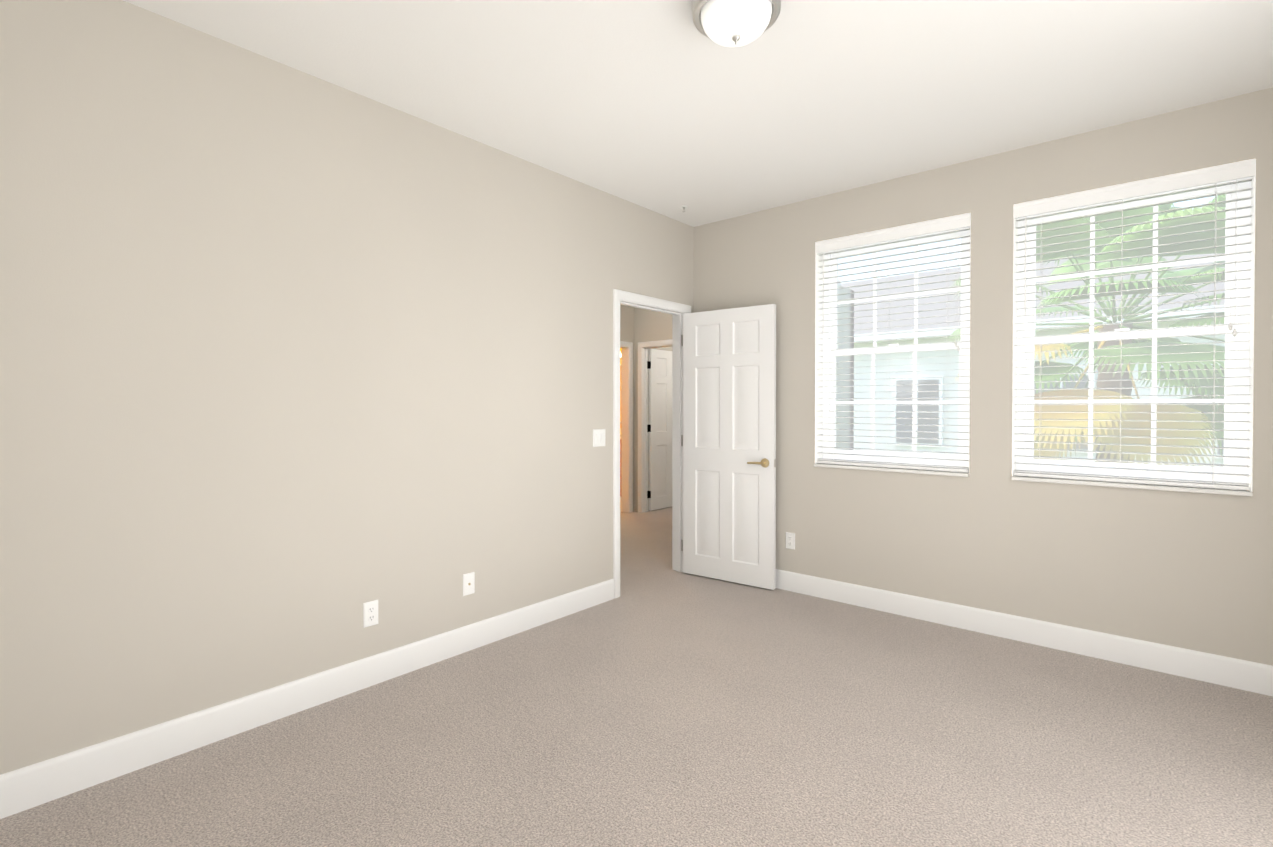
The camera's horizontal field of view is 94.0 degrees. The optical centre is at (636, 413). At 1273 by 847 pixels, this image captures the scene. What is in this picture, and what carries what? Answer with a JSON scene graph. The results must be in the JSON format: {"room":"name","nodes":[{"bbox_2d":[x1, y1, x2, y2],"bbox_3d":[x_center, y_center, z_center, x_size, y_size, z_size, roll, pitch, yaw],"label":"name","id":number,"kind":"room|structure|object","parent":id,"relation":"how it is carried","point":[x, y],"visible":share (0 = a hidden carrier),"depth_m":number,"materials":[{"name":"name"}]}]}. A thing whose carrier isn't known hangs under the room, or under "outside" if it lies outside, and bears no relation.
{"room":"empty bedroom","nodes":[
{"label":"empty bedroom","id":0,"kind":"room"},
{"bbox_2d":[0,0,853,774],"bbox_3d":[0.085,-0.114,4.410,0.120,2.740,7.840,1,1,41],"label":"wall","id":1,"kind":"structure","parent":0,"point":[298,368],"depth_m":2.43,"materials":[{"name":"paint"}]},
{"bbox_2d":[0,579,613,818],"bbox_3d":[-1.250,1.206,2.771,0.014,0.135,3.353,1,1,41],"label":"baseboard","id":2,"kind":"structure","parent":1,"relation":"attached to","point":[35,785],"depth_m":2.40,"materials":[{"name":"white wood"}]},
{"bbox_2d":[363,600,377,627],"bbox_3d":[-1.243,0.938,2.780,0.010,0.115,0.070,1,1,41],"label":"electrical outlet","id":3,"kind":"object","parent":1,"relation":"attached to","point":[370,613],"visible":1,"depth_m":2.77,"materials":[{"name":"white plastic"}]},
{"bbox_2d":[463,572,474,595],"bbox_3d":[-0.895,0.914,3.180,0.014,0.115,0.070,1,1,41],"label":"outlet","id":4,"kind":"object","parent":1,"relation":"attached to","point":[468,583],"visible":1,"depth_m":3.18,"materials":[{"name":"white plastic"}]},
{"bbox_2d":[593,429,604,446],"bbox_3d":[-0.243,0.161,3.931,0.013,0.115,0.116,1,1,41],"label":"light switch","id":5,"kind":"object","parent":1,"relation":"attached to","point":[598,437],"visible":1,"depth_m":3.92,"materials":[{"name":"white plastic"}]},
{"bbox_2d":[613,289,690,597],"bbox_3d":[0.088,0.202,4.418,0.154,2.107,0.894,1,1,41],"label":"door frame","id":6,"kind":"structure","parent":1,"relation":"attached to","point":[677,446],"depth_m":4.59,"materials":[{"name":"white wood"}]},
{"bbox_2d":[683,304,775,589],"bbox_3d":[0.673,0.235,4.423,0.765,2.018,0.140,0,1,37],"label":"door","id":7,"kind":"structure","parent":6,"relation":"in","point":[729,444],"depth_m":4.38,"materials":[{"name":"white paint"},{"name":"wood"},{"name":"satin brass"}]},
{"bbox_2d":[620,305,633,511],"bbox_3d":[-1.337,-0.131,5.978,0.120,2.740,4.120,1,1,41],"label":"wall","id":8,"kind":"structure","parent":0,"point":[626,323],"depth_m":7.33,"materials":[{"name":"paint"}]},
{"bbox_2d":[620,341,632,512],"bbox_3d":[-0.385,0.174,7.074,0.137,2.107,0.894,1,1,41],"label":"door frame","id":9,"kind":"structure","parent":8,"relation":"attached to","point":[624,429],"depth_m":7.35,"materials":[{"name":"white"}]},
{"bbox_2d":[0,573,1272,846],"bbox_3d":[0.490,1.342,1.953,3.720,0.120,4.620,1,1,41],"label":"floor carpet","id":10,"kind":"object","parent":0,"point":[684,709],"visible":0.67,"depth_m":2.24,"materials":[{"name":"beige carpet"}]},
{"bbox_2d":[123,0,1272,226],"bbox_3d":[0.444,-1.519,1.962,3.840,0.120,4.620,1,1,41],"label":"ceiling","id":11,"kind":"structure","parent":0,"point":[667,108],"depth_m":2.57,"materials":[{"name":"white paint"}]},
{"bbox_2d":[680,205,687,211],"bbox_3d":[0.340,-1.465,4.256,0.062,0.036,0.062,1,1,41],"label":"detector","id":12,"kind":"object","parent":11,"relation":"attached to","point":[683,207],"visible":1,"depth_m":4.25,"materials":[{"name":"white plastic"}]},
{"bbox_2d":[692,0,781,46],"bbox_3d":[0.348,-1.375,2.078,0.310,0.169,0.310,1,1,41],"label":"flush-mount ceiling light","id":13,"kind":"object","parent":11,"relation":"attached to","point":[731,23],"visible":1,"depth_m":2.03,"materials":[{"name":"white glass"}]},
{"bbox_2d":[694,87,1272,665],"bbox_3d":[1.931,-0.106,3.613,3.720,2.740,0.200,1,1,41],"label":"wall","id":14,"kind":"structure","parent":0,"point":[1192,571],"depth_m":3.35,"materials":[{"name":"paint"}]},
{"bbox_2d":[786,532,794,549],"bbox_3d":[1.090,0.903,4.209,0.070,0.115,0.010,1,1,41],"label":"outlet","id":15,"kind":"object","parent":14,"relation":"attached to","point":[790,540],"visible":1,"depth_m":4.20,"materials":[{"name":"white plastic"}]},
{"bbox_2d":[814,463,968,476],"bbox_3d":[1.621,0.357,3.821,0.945,0.020,0.147,1,1,41],"label":"window sill","id":16,"kind":"structure","parent":14,"relation":"attached to","point":[931,472],"depth_m":3.73,"materials":[{"name":"wood"}]},
{"bbox_2d":[815,213,970,468],"bbox_3d":[1.651,-0.413,3.848,0.945,1.520,0.194,1,1,41],"label":"window","id":17,"kind":"structure","parent":14,"relation":"in","point":[851,351],"depth_m":3.96,"materials":[{"name":"white plastic"}]},
{"bbox_2d":[816,214,969,472],"bbox_3d":[1.608,-0.412,3.798,0.941,1.513,0.067,1,1,41],"label":"window blind","id":18,"kind":"object","parent":17,"relation":"attached to","point":[944,224],"visible":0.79,"depth_m":3.75,"materials":[{"name":"white plastic"}]},
{"bbox_2d":[775,569,1272,695],"bbox_3d":[1.816,1.197,3.584,3.600,0.135,0.014,1,1,41],"label":"baseboard","id":19,"kind":"structure","parent":14,"relation":"attached to","point":[1250,676],"depth_m":3.21,"materials":[{"name":"white wood"}]},
{"bbox_2d":[1011,476,1252,495],"bbox_3d":[2.498,0.365,3.066,0.940,0.020,0.147,1,1,41],"label":"window sill","id":20,"kind":"structure","parent":14,"relation":"attached to","point":[1148,486],"depth_m":2.98,"materials":[{"name":"wood"}]},
{"bbox_2d":[1012,159,1255,491],"bbox_3d":[2.529,-0.405,3.093,0.940,1.520,0.194,1,1,41],"label":"window","id":21,"kind":"structure","parent":14,"relation":"in","point":[1228,355],"depth_m":3.05,"materials":[{"name":"white plastic"}]},
{"bbox_2d":[1014,160,1254,490],"bbox_3d":[2.486,-0.404,3.043,0.936,1.513,0.067,1,1,41],"label":"window blind","id":22,"kind":"object","parent":21,"relation":"attached to","point":[1229,172],"visible":0.88,"depth_m":2.99,"materials":[{"name":"white plastic"}]},
{"label":"outside","id":23,"kind":"structure","parent":0,"visible":0},
{"bbox_3d":[15.695,4.457,18.671,55.000,0.300,40.490,1,1,41],"label":"ground","id":24,"kind":"structure","parent":23,"visible":0},
{"bbox_2d":[841,253,1224,467],"bbox_3d":[9.588,0.021,17.278,16.500,8.600,9.500,1,1,41],"label":"house","id":25,"kind":"structure","parent":24,"relation":"on","point":[955,366],"depth_m":14.01,"materials":[{"name":"white"}]},
{"bbox_2d":[945,194,1225,466],"bbox_3d":[5.749,0.887,7.081,3.848,7.081,3.874,1,1,41],"label":"palm tree","id":26,"kind":"object","parent":24,"relation":"on","point":[1160,358],"depth_m":6.47,"materials":[{"name":"green plant"}]},
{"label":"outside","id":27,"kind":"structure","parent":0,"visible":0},
{"bbox_2d":[620,506,683,595],"bbox_3d":[-0.059,1.301,5.868,2.220,0.120,5.600,1,1,41],"label":"floor","id":28,"kind":"structure","parent":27,"point":[645,549],"depth_m":5.44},
{"bbox_2d":[634,307,671,511],"bbox_3d":[0.763,-0.139,6.808,1.980,2.740,0.120,1,1,41],"label":"wall","id":29,"kind":"structure","parent":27,"point":[649,325],"depth_m":7.33,"materials":[{"name":"paint"}]},
{"bbox_2d":[638,339,671,512],"bbox_3d":[0.394,0.174,7.118,0.894,2.107,0.137,1,1,41],"label":"door frame","id":30,"kind":"structure","parent":29,"relation":"attached to","point":[645,433],"depth_m":7.34,"materials":[{"name":"white wood"}]},
{"bbox_2d":[648,349,671,510],"bbox_3d":[0.412,0.200,7.691,0.140,2.018,0.765,1,1,41],"label":"hall door","id":31,"kind":"structure","parent":29,"relation":"in","point":[660,429],"depth_m":7.54,"materials":[{"name":"white wood"}]},
{"bbox_2d":[651,347,671,350],"bbox_3d":[0.489,-0.153,8.100,0.120,2.740,1.480,1,1,41],"label":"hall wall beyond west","id":32,"kind":"structure","parent":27,"point":[667,348],"depth_m":7.88,"materials":[{"name":"paint"}]},
{"bbox_2d":[850,289,853,449],"bbox_3d":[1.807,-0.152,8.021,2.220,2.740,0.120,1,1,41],"label":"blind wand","id":33,"kind":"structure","parent":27,"point":[852,308],"depth_m":7.29,"materials":[{"name":"paint"}]}
]}

